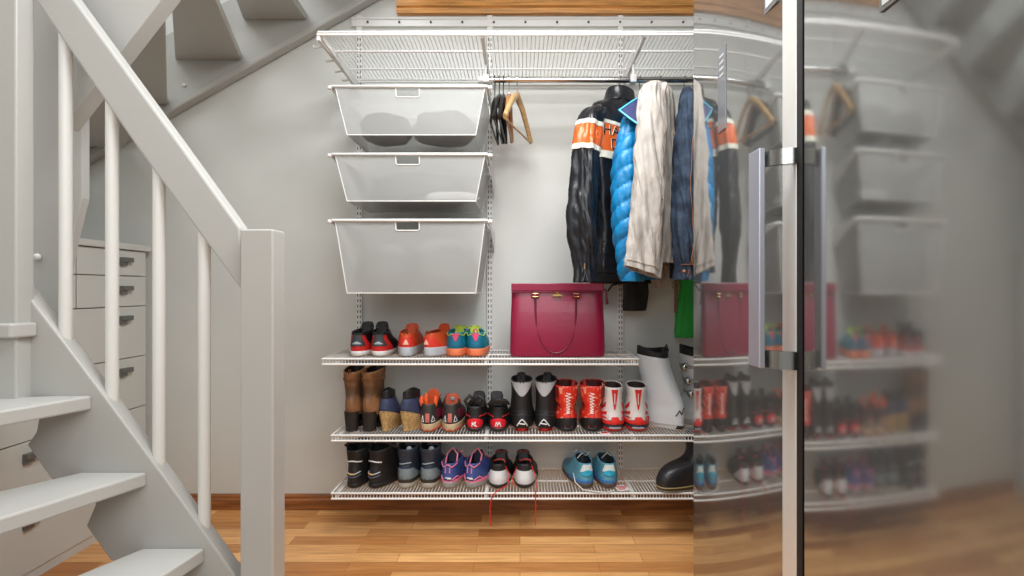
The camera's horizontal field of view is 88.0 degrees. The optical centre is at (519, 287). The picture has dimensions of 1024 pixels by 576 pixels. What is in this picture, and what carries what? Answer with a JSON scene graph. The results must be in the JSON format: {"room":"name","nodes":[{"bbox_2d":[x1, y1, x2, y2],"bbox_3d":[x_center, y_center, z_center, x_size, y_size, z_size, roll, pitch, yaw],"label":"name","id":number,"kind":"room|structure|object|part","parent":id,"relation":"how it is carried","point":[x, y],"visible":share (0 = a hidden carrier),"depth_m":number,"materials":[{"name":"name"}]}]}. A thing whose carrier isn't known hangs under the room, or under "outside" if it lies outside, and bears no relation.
{"room":"home entrance hallway","nodes":[
{"label":"home entrance hallway","id":0,"kind":"room"},
{"bbox_2d":[40,510,693,575],"bbox_3d":[-0.475,1.060,0.175,3.650,0.080,4.750,0,0,0],"label":"floor","id":1,"kind":"structure","parent":0,"point":[317,542],"depth_m":2.12,"materials":[{"name":"brown wood"}]},
{"bbox_2d":[0,238,150,575],"bbox_3d":[-1.935,0.414,2.022,0.510,1.212,0.817,0,0,0],"label":"dresser","id":2,"kind":"object","parent":1,"relation":"on","point":[34,549],"visible":0.45,"depth_m":2.07,"materials":[{"name":"grey paint"}]},
{"bbox_3d":[-1.692,0.813,1.839,0.023,0.036,0.062,0,0,0],"label":"handle","id":3,"kind":"part","parent":2,"relation":"part of","materials":[{"name":"grey metal"}]},
{"bbox_3d":[-1.692,0.587,1.839,0.023,0.036,0.062,0,0,0],"label":"handle","id":4,"kind":"part","parent":2,"relation":"part of","materials":[{"name":"grey metal"}]},
{"bbox_3d":[-1.709,0.872,2.022,0.018,0.227,0.773,0,0,0],"label":"drawer","id":5,"kind":"part","parent":2,"relation":"part of","materials":[{"name":"grey paint"}]},
{"bbox_3d":[-1.709,0.417,2.022,0.018,0.222,0.773,0,0,0],"label":"drawer","id":6,"kind":"part","parent":2,"relation":"part of","materials":[{"name":"grey paint"}]},
{"bbox_3d":[-1.709,0.643,2.022,0.018,0.222,0.773,0,0,0],"label":"drawer","id":7,"kind":"part","parent":2,"relation":"part of","materials":[{"name":"grey paint"}]},
{"bbox_3d":[-1.709,0.014,1.831,0.018,0.128,0.393,0,0,0],"label":"drawer","id":8,"kind":"part","parent":2,"relation":"part of","materials":[{"name":"grey paint"}]},
{"bbox_3d":[-1.709,0.192,2.022,0.018,0.220,0.773,0,0,0],"label":"drawer","id":9,"kind":"part","parent":2,"relation":"part of","materials":[{"name":"grey paint"}]},
{"bbox_3d":[-1.709,-0.108,2.221,0.018,0.108,0.374,0,0,0],"label":"drawer","id":10,"kind":"part","parent":2,"relation":"part of","materials":[{"name":"grey paint"}]},
{"bbox_3d":[-1.709,0.014,2.221,0.018,0.128,0.374,0,0,0],"label":"drawer","id":11,"kind":"part","parent":2,"relation":"part of","materials":[{"name":"grey paint"}]},
{"bbox_3d":[-1.692,-0.113,2.278,0.023,0.036,0.062,0,0,0],"label":"handle","id":12,"kind":"part","parent":2,"relation":"part of","materials":[{"name":"grey metal"}]},
{"bbox_3d":[-1.692,0.009,2.278,0.023,0.036,0.062,0,0,0],"label":"handle","id":13,"kind":"part","parent":2,"relation":"part of","materials":[{"name":"grey metal"}]},
{"bbox_3d":[-1.692,0.137,2.277,0.023,0.036,0.062,0,0,0],"label":"handle","id":14,"kind":"part","parent":2,"relation":"part of","materials":[{"name":"grey"}]},
{"bbox_3d":[-1.692,0.361,2.277,0.023,0.036,0.062,0,0,0],"label":"handle","id":15,"kind":"part","parent":2,"relation":"part of","materials":[{"name":"grey metal"}]},
{"bbox_2d":[0,0,377,575],"bbox_3d":[-1.610,-0.356,1.453,2.055,2.752,1.986,0,0,0],"label":"staircase","id":16,"kind":"structure","parent":1,"relation":"on","point":[81,81],"depth_m":1.35,"materials":[{"name":"grey paint"}]},
{"bbox_3d":[-1.290,-0.640,1.335,0.089,1.880,0.050,0,0,0],"label":"newel post","id":17,"kind":"part","parent":16,"relation":"part of","materials":[{"name":"grey paint"}]},
{"bbox_3d":[-1.431,-0.500,1.615,0.217,1.585,0.030,0,0,0],"label":"panel","id":18,"kind":"part","parent":16,"relation":"part of","materials":[{"name":"grey paint"}]},
{"bbox_3d":[-1.063,-0.496,1.378,0.697,0.996,0.046,0,0,0],"label":"handrail","id":19,"kind":"part","parent":16,"relation":"part of","materials":[{"name":"grey paint"}]},
{"bbox_3d":[-1.610,-0.794,2.415,2.055,1.198,0.050,0,0,0],"label":"moulding","id":20,"kind":"part","parent":16,"relation":"part of","materials":[{"name":"grey paint"}]},
{"bbox_3d":[-0.661,0.436,1.365,0.083,1.168,0.070,0,0,0],"label":"newel post","id":21,"kind":"part","parent":16,"relation":"part of","materials":[{"name":"grey paint"}]},
{"bbox_2d":[694,0,803,575],"bbox_3d":[0.827,-0.010,1.278,0.747,2.060,0.613,0,0,0],"label":"sliding door","id":22,"kind":"structure","parent":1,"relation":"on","point":[749,54],"depth_m":1.19,"materials":[{"name":"grey"}]},
{"bbox_3d":[0.459,-0.057,1.028,0.012,0.418,0.048,0,0,0],"label":"handle","id":23,"kind":"part","parent":22,"relation":"part of","materials":[{"name":"grey metal"}]},
{"bbox_3d":[0.489,0.136,1.007,0.078,0.034,0.025,0,0,36],"label":"handle arm","id":24,"kind":"part","parent":22,"relation":"part of","materials":[{"name":"grey metal"}]},
{"bbox_3d":[0.489,-0.247,1.007,0.078,0.029,0.025,0,0,36],"label":"handle arm","id":25,"kind":"part","parent":22,"relation":"part of","materials":[{"name":"grey metal"}]},
{"bbox_3d":[0.539,-0.035,1.018,0.046,1.990,0.052,0,0,0],"label":"edge trim","id":26,"kind":"part","parent":22,"relation":"part of","materials":[{"name":"silver metal"}]},
{"bbox_2d":[804,0,1023,575],"bbox_3d":[0.844,-0.010,0.651,0.711,2.060,0.602,0,0,0],"label":"sliding door","id":27,"kind":"structure","parent":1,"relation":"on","point":[914,109],"depth_m":0.66,"materials":[{"name":"grey"}]},
{"bbox_2d":[80,0,693,493],"bbox_3d":[-0.475,-0.680,2.500,3.650,3.400,0.100,0,0,0],"label":"wall","id":28,"kind":"structure","parent":0,"point":[265,139],"depth_m":2.45,"materials":[{"name":"paint"}]},
{"bbox_2d":[356,15,361,438],"bbox_3d":[-0.740,-0.198,2.442,0.025,2.115,0.014,0,0,0],"label":"upright","id":29,"kind":"object","parent":28,"relation":"attached to","point":[358,21],"visible":0.23,"depth_m":2.44,"materials":[{"name":"white metal"}]},
{"bbox_2d":[191,494,693,509],"bbox_3d":[-0.220,0.985,2.441,2.940,0.070,0.018,0,0,0],"label":"baseboard","id":30,"kind":"structure","parent":28,"relation":"attached to","point":[218,501],"depth_m":2.43,"materials":[{"name":"brown wood"}]},
{"bbox_2d":[487,15,492,456],"bbox_3d":[-0.139,-0.198,2.442,0.025,2.115,0.014,0,0,0],"label":"upright","id":31,"kind":"object","parent":28,"relation":"attached to","point":[489,21],"visible":0.54,"depth_m":2.44,"materials":[{"name":"white metal"}]},
{"bbox_2d":[327,219,493,293],"bbox_3d":[-0.420,-0.121,2.224,0.632,0.286,0.419,0,0,0],"label":"mesh basket","id":32,"kind":"object","parent":31,"relation":"attached to","point":[443,256],"visible":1,"depth_m":2.04,"materials":[{"name":"grey metal"}]},
{"bbox_3d":[-0.430,-0.235,2.026,0.096,0.036,0.008,0,0,0],"label":"pull frame","id":33,"kind":"part","parent":32,"relation":"part of","materials":[{"name":"white metal"}]},
{"bbox_2d":[327,85,493,152],"bbox_3d":[-0.420,-0.683,2.224,0.632,0.185,0.419,0,0,0],"label":"mesh basket","id":34,"kind":"object","parent":31,"relation":"attached to","point":[443,118],"visible":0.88,"depth_m":2.04,"materials":[{"name":"grey metal"}]},
{"bbox_3d":[-0.430,-0.746,2.027,0.096,0.036,0.010,0,0,0],"label":"pull frame","id":35,"kind":"part","parent":34,"relation":"part of","materials":[{"name":"white"}]},
{"bbox_2d":[327,153,493,212],"bbox_3d":[-0.420,-0.425,2.224,0.632,0.182,0.419,0,0,0],"label":"mesh basket","id":36,"kind":"object","parent":31,"relation":"attached to","point":[371,182],"visible":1,"depth_m":2.04,"materials":[{"name":"grey metal"}]},
{"bbox_3d":[-0.430,-0.487,2.027,0.096,0.036,0.010,0,0,0],"label":"pull frame","id":37,"kind":"part","parent":36,"relation":"part of","materials":[{"name":"white metal"}]},
{"bbox_2d":[321,350,638,365],"bbox_3d":[-0.160,0.319,2.284,1.282,0.075,0.306,0,0,0],"label":"wire shelf","id":38,"kind":"object","parent":31,"relation":"attached to","point":[342,361],"visible":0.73,"depth_m":2.13,"materials":[{"name":"white metal"}]},
{"bbox_2d":[350,321,373,355],"bbox_3d":[-0.670,0.213,2.310,0.111,0.136,0.296,0,0,-3],"label":"shoe","id":39,"kind":"object","parent":38,"relation":"on","point":[361,338],"visible":0.84,"depth_m":2.19,"materials":[{"name":"fabric"}]},
{"bbox_3d":[-0.668,0.229,2.216,0.095,0.069,0.104,0,0,-3],"label":"heel panel","id":40,"kind":"part","parent":39,"relation":"part of","materials":[{"name":"red paint"}]},
{"bbox_2d":[371,321,397,355],"bbox_3d":[-0.591,0.213,2.310,0.111,0.136,0.296,0,0,-3],"label":"shoe","id":41,"kind":"object","parent":38,"relation":"on","point":[383,343],"visible":0.96,"depth_m":2.19,"materials":[{"name":"black fabric"}]},
{"bbox_3d":[-0.583,0.229,2.216,0.095,0.069,0.104,0,0,-3],"label":"heel panel","id":42,"kind":"part","parent":41,"relation":"part of","materials":[{"name":"fabric"}]},
{"bbox_2d":[398,323,423,355],"bbox_3d":[-0.476,0.217,2.310,0.105,0.128,0.296,0,0,-6],"label":"shoe","id":43,"kind":"object","parent":38,"relation":"on","point":[410,341],"visible":0.99,"depth_m":2.20,"materials":[{"name":"orange paint"}]},
{"bbox_3d":[-0.469,0.225,2.200,0.080,0.045,0.072,0,0,-6],"label":"heel panel","id":44,"kind":"part","parent":43,"relation":"part of","materials":[{"name":"red paint"}]},
{"bbox_2d":[424,323,449,356],"bbox_3d":[-0.318,0.217,2.295,0.105,0.128,0.296,0,0,29],"label":"shoe","id":45,"kind":"object","parent":38,"relation":"on","point":[435,341],"visible":0.73,"depth_m":2.18,"materials":[{"name":"orange paint"}]},
{"bbox_3d":[-0.367,0.225,2.197,0.080,0.045,0.072,0,0,29],"label":"heel panel","id":46,"kind":"part","parent":45,"relation":"part of","materials":[{"name":"red paint"}]},
{"bbox_2d":[446,325,466,355],"bbox_3d":[-0.266,0.220,2.304,0.116,0.122,0.279,0,0,-3],"label":"shoe","id":47,"kind":"object","parent":38,"relation":"on","point":[456,337],"visible":0.78,"depth_m":2.18,"materials":[{"name":"teal fabric"}]},
{"bbox_3d":[-0.265,0.222,2.184,0.075,0.043,0.040,0,0,-3],"label":"heel panel","id":48,"kind":"part","parent":47,"relation":"part of","materials":[{"name":"teal fabric"}]},
{"bbox_2d":[466,325,489,355],"bbox_3d":[-0.190,0.220,2.303,0.116,0.122,0.279,0,0,-1],"label":"shoe","id":49,"kind":"object","parent":38,"relation":"on","point":[477,341],"visible":0.93,"depth_m":2.18,"materials":[{"name":"teal fabric"}]},
{"bbox_3d":[-0.183,0.222,2.184,0.075,0.043,0.040,0,0,-1],"label":"heel panel","id":50,"kind":"part","parent":49,"relation":"part of","materials":[{"name":"teal fabric"}]},
{"bbox_2d":[510,283,608,356],"bbox_3d":[0.163,0.131,2.225,0.409,0.301,0.147,0,0,0],"label":"handbag","id":51,"kind":"object","parent":38,"relation":"on","point":[548,319],"visible":1,"depth_m":2.16,"materials":[{"name":"pink leather"}]},
{"bbox_3d":[0.146,0.153,2.161,0.175,0.233,0.018,0,0,0],"label":"handle","id":52,"kind":"part","parent":51,"relation":"part of","materials":[{"name":"pink leather"}]},
{"bbox_2d":[312,31,693,94],"bbox_3d":[0.158,-0.911,2.194,1.891,0.075,0.486,0,0,0],"label":"wire shelf","id":53,"kind":"object","parent":31,"relation":"attached to","point":[322,41],"visible":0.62,"depth_m":2.11,"materials":[{"name":"white metal"}]},
{"bbox_3d":[-0.745,-0.928,2.192,0.012,0.028,0.473,0,0,0],"label":"rail","id":54,"kind":"part","parent":53,"relation":"part of","materials":[{"name":"white metal"}]},
{"bbox_2d":[478,64,693,84],"bbox_3d":[0.465,-0.883,2.170,1.270,0.093,0.036,0,0,0],"label":"clothes rod","id":55,"kind":"object","parent":53,"relation":"attached to","point":[485,79],"visible":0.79,"depth_m":2.16,"materials":[{"name":"silver metal"}]},
{"bbox_2d":[489,75,498,144],"bbox_3d":[-0.102,-0.751,2.199,0.017,0.238,0.333,0,0,3],"label":"hanger","id":56,"kind":"object","parent":55,"relation":"hanging from","point":[496,136],"visible":0.77,"depth_m":2.17,"materials":[{"name":"black plastic"}]},
{"bbox_3d":[-0.102,-0.708,2.199,0.017,0.149,0.333,0,0,3],"label":"shoulder arm","id":57,"kind":"part","parent":56,"relation":"part of","materials":[{"name":"black plastic"}]},
{"bbox_2d":[492,75,503,143],"bbox_3d":[-0.085,-0.751,2.165,0.021,0.239,0.367,0,0,4],"label":"hanger","id":58,"kind":"object","parent":55,"relation":"hanging from","point":[497,99],"visible":0.8,"depth_m":2.10,"materials":[{"name":"black plastic"}]},
{"bbox_2d":[497,75,507,143],"bbox_3d":[-0.068,-0.751,2.165,0.021,0.238,0.367,0,0,3],"label":"hanger","id":59,"kind":"object","parent":55,"relation":"hanging from","point":[502,101],"visible":0.91,"depth_m":2.15,"materials":[{"name":"black plastic"}]},
{"bbox_2d":[505,75,513,142],"bbox_3d":[-0.045,-0.753,2.165,0.023,0.235,0.369,0,0,2],"label":"hanger","id":60,"kind":"object","parent":55,"relation":"hanging from","point":[510,115],"visible":0.73,"depth_m":2.22,"materials":[{"name":"brown wood"}]},
{"bbox_2d":[503,75,532,143],"bbox_3d":[-0.013,-0.748,2.143,0.036,0.245,0.393,0,0,16],"label":"hanger","id":61,"kind":"object","parent":55,"relation":"hanging from","point":[516,96],"visible":0.92,"depth_m":2.18,"materials":[{"name":"brown wood"}]},
{"bbox_3d":[0.475,-0.852,2.170,1.250,0.025,0.025,0,0,0],"label":"rod","id":62,"kind":"part","parent":55,"relation":"part of","materials":[{"name":"silver metal"}]},
{"bbox_2d":[673,280,679,312],"bbox_3d":[0.686,-0.310,2.332,0.032,0.840,0.014,0,0,0],"label":"belt","id":63,"kind":"object","parent":53,"relation":"hanging from","point":[676,282],"visible":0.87,"depth_m":2.33,"materials":[{"name":"brown leather"}]},
{"bbox_2d":[674,280,693,337],"bbox_3d":[0.749,-0.280,2.359,0.125,1.000,0.044,0,0,0],"label":"cloth","id":64,"kind":"object","parent":53,"relation":"hanging from","point":[684,317],"visible":0.39,"depth_m":2.34,"materials":[{"name":"green fabric"}]},
{"bbox_2d":[330,417,693,441],"bbox_3d":[0.170,0.627,2.284,1.867,0.075,0.306,0,0,0],"label":"wire shelf","id":65,"kind":"object","parent":31,"relation":"attached to","point":[344,433],"visible":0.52,"depth_m":2.13,"materials":[{"name":"white metal"}]},
{"bbox_2d":[343,366,364,431],"bbox_3d":[-0.699,0.458,2.279,0.090,0.263,0.236,0,0,-2],"label":"boot","id":66,"kind":"object","parent":65,"relation":"on","point":[352,377],"visible":0.73,"depth_m":2.18,"materials":[{"name":"brown leather"}]},
{"bbox_2d":[361,366,385,431],"bbox_3d":[-0.602,0.458,2.275,0.090,0.263,0.236,0,0,15],"label":"boot","id":67,"kind":"object","parent":65,"relation":"on","point":[373,377],"visible":0.8,"depth_m":2.18,"materials":[{"name":"brown leather"}]},
{"bbox_2d":[379,387,401,430],"bbox_3d":[-0.548,0.504,2.276,0.089,0.169,0.219,0,0,6],"label":"shoe","id":68,"kind":"object","parent":65,"relation":"on","point":[389,408],"visible":0.87,"depth_m":2.19,"materials":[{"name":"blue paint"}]},
{"bbox_2d":[400,387,420,430],"bbox_3d":[-0.436,0.504,2.267,0.089,0.169,0.219,0,0,24],"label":"shoe","id":69,"kind":"object","parent":65,"relation":"on","point":[410,409],"visible":0.76,"depth_m":2.18,"materials":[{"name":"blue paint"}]},
{"bbox_2d":[419,389,442,431],"bbox_3d":[-0.375,0.511,2.308,0.108,0.160,0.291,0,0,0],"label":"shoe","id":70,"kind":"object","parent":65,"relation":"on","point":[431,405],"visible":0.88,"depth_m":2.19,"materials":[{"name":"black fabric"}]},
{"bbox_3d":[-0.337,0.521,2.245,0.007,0.035,0.099,0,0,12],"label":"panel","id":71,"kind":"part","parent":70,"relation":"part of","materials":[{"name":"fabric"}]},
{"bbox_2d":[441,393,465,431],"bbox_3d":[-0.290,0.522,2.308,0.108,0.138,0.291,0,0,0],"label":"shoe","id":72,"kind":"object","parent":65,"relation":"on","point":[453,411],"visible":0.94,"depth_m":2.19,"materials":[{"name":"black fabric"}]},
{"bbox_3d":[-0.247,0.521,2.245,0.009,0.035,0.098,0,0,8],"label":"panel","id":73,"kind":"part","parent":72,"relation":"part of","materials":[{"name":"red paint"}]},
{"bbox_2d":[463,391,487,430],"bbox_3d":[-0.182,0.513,2.308,0.116,0.153,0.291,0,0,0],"label":"shoe","id":74,"kind":"object","parent":65,"relation":"on","point":[476,415],"visible":0.82,"depth_m":2.18,"materials":[{"name":"black paint"}]},
{"bbox_2d":[487,391,509,430],"bbox_3d":[-0.094,0.518,2.302,0.116,0.142,0.302,0,0,0],"label":"shoe","id":75,"kind":"object","parent":65,"relation":"on","point":[498,418],"visible":0.86,"depth_m":2.18,"materials":[{"name":"black paint"}]},
{"bbox_2d":[508,372,534,430],"bbox_3d":[0.005,0.476,2.312,0.122,0.226,0.299,0,0,-1],"label":"boot","id":76,"kind":"object","parent":65,"relation":"on","point":[521,410],"visible":0.97,"depth_m":2.18,"materials":[{"name":"black leather"}]},
{"bbox_2d":[535,372,556,430],"bbox_3d":[0.124,0.476,2.309,0.122,0.226,0.299,0,0,10],"label":"boot","id":77,"kind":"object","parent":65,"relation":"on","point":[546,407],"visible":0.9,"depth_m":2.18,"materials":[{"name":"black leather"}]},
{"bbox_2d":[554,379,578,430],"bbox_3d":[0.184,0.488,2.313,0.124,0.203,0.299,0,0,-6],"label":"boot","id":78,"kind":"object","parent":65,"relation":"on","point":[566,390],"visible":0.73,"depth_m":2.18,"materials":[{"name":"red leather"}]},
{"bbox_2d":[578,379,605,430],"bbox_3d":[0.316,0.488,2.312,0.124,0.203,0.299,0,0,9],"label":"boot","id":79,"kind":"object","parent":65,"relation":"on","point":[592,391],"visible":0.91,"depth_m":2.18,"materials":[{"name":"red leather"}]},
{"bbox_2d":[601,380,624,430],"bbox_3d":[0.389,0.495,2.312,0.130,0.189,0.303,0,0,0],"label":"boot","id":80,"kind":"object","parent":65,"relation":"on","point":[612,407],"visible":0.8,"depth_m":2.18,"materials":[{"name":"white leather"}]},
{"bbox_2d":[623,380,648,430],"bbox_3d":[0.496,0.495,2.311,0.130,0.189,0.303,0,0,5],"label":"boot","id":81,"kind":"object","parent":65,"relation":"on","point":[635,409],"visible":0.9,"depth_m":2.18,"materials":[{"name":"white leather"}]},
{"bbox_2d":[637,344,684,429],"bbox_3d":[0.578,0.412,2.317,0.317,0.353,0.141,0,0,44],"label":"boot","id":82,"kind":"object","parent":65,"relation":"on","point":[664,401],"visible":0.91,"depth_m":2.23,"materials":[{"name":"white paint"}]},
{"bbox_2d":[679,344,693,423],"bbox_3d":[0.748,0.412,2.332,0.144,0.353,0.317,0,0,-26],"label":"boot","id":83,"kind":"object","parent":65,"relation":"on","point":[686,353],"visible":0.42,"depth_m":2.29,"materials":[{"name":"white paint"}]},
{"bbox_2d":[331,468,693,499],"bbox_3d":[0.170,0.860,2.284,1.867,0.075,0.306,0,0,0],"label":"wire shelf","id":84,"kind":"object","parent":31,"relation":"attached to","point":[622,478],"visible":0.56,"depth_m":2.13,"materials":[{"name":"white metal"}]},
{"bbox_2d":[344,437,370,487],"bbox_3d":[-0.674,0.726,2.310,0.106,0.192,0.295,0,0,6],"label":"shoe","id":85,"kind":"object","parent":84,"relation":"on","point":[357,452],"visible":0.71,"depth_m":2.19,"materials":[{"name":"black paint"}]},
{"bbox_2d":[368,438,399,487],"bbox_3d":[-0.548,0.724,2.298,0.140,0.196,0.287,0,0,8],"label":"shoe","id":86,"kind":"object","parent":84,"relation":"on","point":[383,456],"visible":0.73,"depth_m":2.19,"materials":[{"name":"black leather"}]},
{"bbox_2d":[397,433,420,487],"bbox_3d":[-0.469,0.728,2.313,0.111,0.187,0.300,0,0,2],"label":"boot","id":87,"kind":"object","parent":84,"relation":"on","point":[409,456],"visible":0.75,"depth_m":2.19,"materials":[{"name":"blue paint"}]},
{"bbox_3d":[-0.471,0.763,2.216,0.098,0.043,0.104,0,0,2],"label":"heel panel","id":88,"kind":"part","parent":87,"relation":"part of","materials":[{"name":"grey paint"}]},
{"bbox_2d":[420,433,445,487],"bbox_3d":[-0.374,0.728,2.313,0.111,0.187,0.300,0,0,2],"label":"boot","id":89,"kind":"object","parent":84,"relation":"on","point":[431,453],"visible":0.81,"depth_m":2.19,"materials":[{"name":"grey leather"}]},
{"bbox_3d":[-0.377,0.763,2.216,0.098,0.043,0.104,0,0,2],"label":"heel panel","id":90,"kind":"part","parent":89,"relation":"part of","materials":[{"name":"grey paint"}]},
{"bbox_2d":[441,447,467,487],"bbox_3d":[-0.273,0.749,2.301,0.110,0.145,0.280,0,0,9],"label":"shoe","id":91,"kind":"object","parent":84,"relation":"on","point":[453,464],"visible":0.84,"depth_m":2.20,"materials":[{"name":"blue fabric"}]},
{"bbox_2d":[464,448,490,487],"bbox_3d":[-0.165,0.749,2.296,0.110,0.145,0.280,0,0,20],"label":"shoe","id":92,"kind":"object","parent":84,"relation":"on","point":[477,463],"visible":0.84,"depth_m":2.19,"materials":[{"name":"blue fabric"}]},
{"bbox_2d":[488,449,512,525],"bbox_3d":[-0.086,0.826,2.283,0.116,0.252,0.330,0,0,0],"label":"shoe","id":93,"kind":"object","parent":84,"relation":"on","point":[500,471],"visible":0.94,"depth_m":2.19,"materials":[{"name":"black paint"}]},
{"bbox_3d":[-0.089,0.779,2.221,0.104,0.058,0.114,0,0,0],"label":"heel panel","id":94,"kind":"part","parent":93,"relation":"part of","materials":[{"name":"white leather"}]},
{"bbox_2d":[512,449,537,524],"bbox_3d":[0.019,0.823,2.282,0.116,0.247,0.332,0,0,3],"label":"shoe","id":95,"kind":"object","parent":84,"relation":"on","point":[525,469],"visible":0.99,"depth_m":2.19,"materials":[{"name":"white leather"}]},
{"bbox_3d":[0.018,0.779,2.221,0.104,0.058,0.114,0,0,3],"label":"heel panel","id":96,"kind":"part","parent":95,"relation":"part of","materials":[{"name":"white leather"}]},
{"bbox_2d":[562,449,614,492],"bbox_3d":[0.278,0.756,2.280,0.155,0.131,0.340,0,0,-11],"label":"shoe","id":97,"kind":"object","parent":84,"relation":"on","point":[578,468],"visible":1,"depth_m":2.20,"materials":[{"name":"blue paint"}]},
{"bbox_2d":[592,449,617,487],"bbox_3d":[0.363,0.756,2.306,0.113,0.131,0.284,0,0,0],"label":"shoe","id":98,"kind":"object","parent":84,"relation":"on","point":[605,474],"visible":0.9,"depth_m":2.20,"materials":[{"name":"blue paint"}]},
{"bbox_2d":[614,485,629,490],"bbox_3d":[0.420,0.822,2.181,0.055,0.002,0.060,0,0,-17],"label":"paper card","id":99,"kind":"object","parent":84,"relation":"on","point":[618,487],"visible":0.96,"depth_m":2.17,"materials":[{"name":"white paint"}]},
{"bbox_2d":[655,429,693,490],"bbox_3d":[0.686,0.713,2.197,0.286,0.218,0.112,0,0,-23],"label":"rubber boot","id":100,"kind":"object","parent":84,"relation":"on","point":[677,474],"visible":0.46,"depth_m":2.14,"materials":[{"name":"black rubber"}]},
{"bbox_2d":[351,17,693,27],"bbox_3d":[0.163,-1.222,2.441,1.875,0.042,0.018,0,0,0],"label":"rail","id":101,"kind":"object","parent":28,"relation":"attached to","point":[367,22],"visible":0.76,"depth_m":2.44,"materials":[{"name":"white metal"}]},
{"bbox_2d":[396,0,693,15],"bbox_3d":[0.340,-1.329,2.433,1.810,0.142,0.034,0,0,0],"label":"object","id":102,"kind":"structure","parent":28,"relation":"attached to","point":[404,7],"depth_m":2.42,"materials":[{"name":"brown wood"}]},
{"bbox_2d":[617,15,622,473],"bbox_3d":[0.462,-0.198,2.442,0.025,2.115,0.014,0,0,0],"label":"upright","id":103,"kind":"object","parent":28,"relation":"attached to","point":[619,28],"visible":0.38,"depth_m":2.44,"materials":[{"name":"white metal"}]},
{"bbox_3d":[0.675,-0.787,2.170,0.049,0.167,0.229,0,0,0],"label":"hanger","id":104,"kind":"object","parent":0,"visible":0},
{"bbox_2d":[669,86,693,279],"bbox_3d":[0.652,-0.417,2.090,0.120,0.775,0.417,0,0,15],"label":"denim jacket","id":105,"kind":"object","parent":104,"relation":"hanging from","point":[682,184],"visible":0.73,"depth_m":1.91,"materials":[{"name":"blue fabric"}]},
{"bbox_3d":[0.412,-0.787,2.170,0.165,0.167,0.195,0,0,0],"label":"hanger","id":106,"kind":"object","parent":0,"visible":0},
{"bbox_2d":[566,85,634,282],"bbox_3d":[0.348,-0.414,2.110,0.155,0.790,0.519,0,0,41],"label":"leather jacket","id":107,"kind":"object","parent":106,"relation":"hanging from","point":[589,234],"visible":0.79,"depth_m":1.93,"materials":[{"name":"black leather"}]},
{"bbox_3d":[0.353,-0.215,2.048,0.107,0.171,0.034,0,0,-23],"label":"ribbed panel","id":108,"kind":"part","parent":107,"relation":"part of","materials":[{"name":"black leather"}]},
{"bbox_3d":[0.575,-0.795,2.170,0.056,0.152,0.227,0,0,0],"label":"hanger","id":109,"kind":"object","parent":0,"visible":0},
{"bbox_2d":[624,80,675,287],"bbox_3d":[0.544,-0.407,2.068,0.162,0.816,0.594,0,0,24],"label":"jacket","id":110,"kind":"object","parent":109,"relation":"hanging from","point":[649,249],"visible":0.89,"depth_m":1.84,"materials":[{"name":"beige fabric"}]},
{"bbox_3d":[0.492,-0.767,2.170,0.084,0.207,0.239,0,0,0],"label":"hanger","id":111,"kind":"object","parent":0,"visible":0},
{"bbox_2d":[597,273,651,310],"bbox_3d":[0.484,-0.270,2.329,0.303,0.740,0.192,0,0,-15],"label":"jacket","id":112,"kind":"object","parent":111,"relation":"hanging from","point":[635,294],"visible":0.14,"depth_m":2.31,"materials":[{"name":"black fabric"}]},
{"bbox_2d":[610,98,659,281],"bbox_3d":[0.466,-0.389,2.079,0.172,0.731,0.426,0,0,20],"label":"puffer jacket","id":113,"kind":"object","parent":111,"relation":"hanging from","point":[622,170],"visible":0.52,"depth_m":1.91,"materials":[{"name":"fabric"}]}
]}

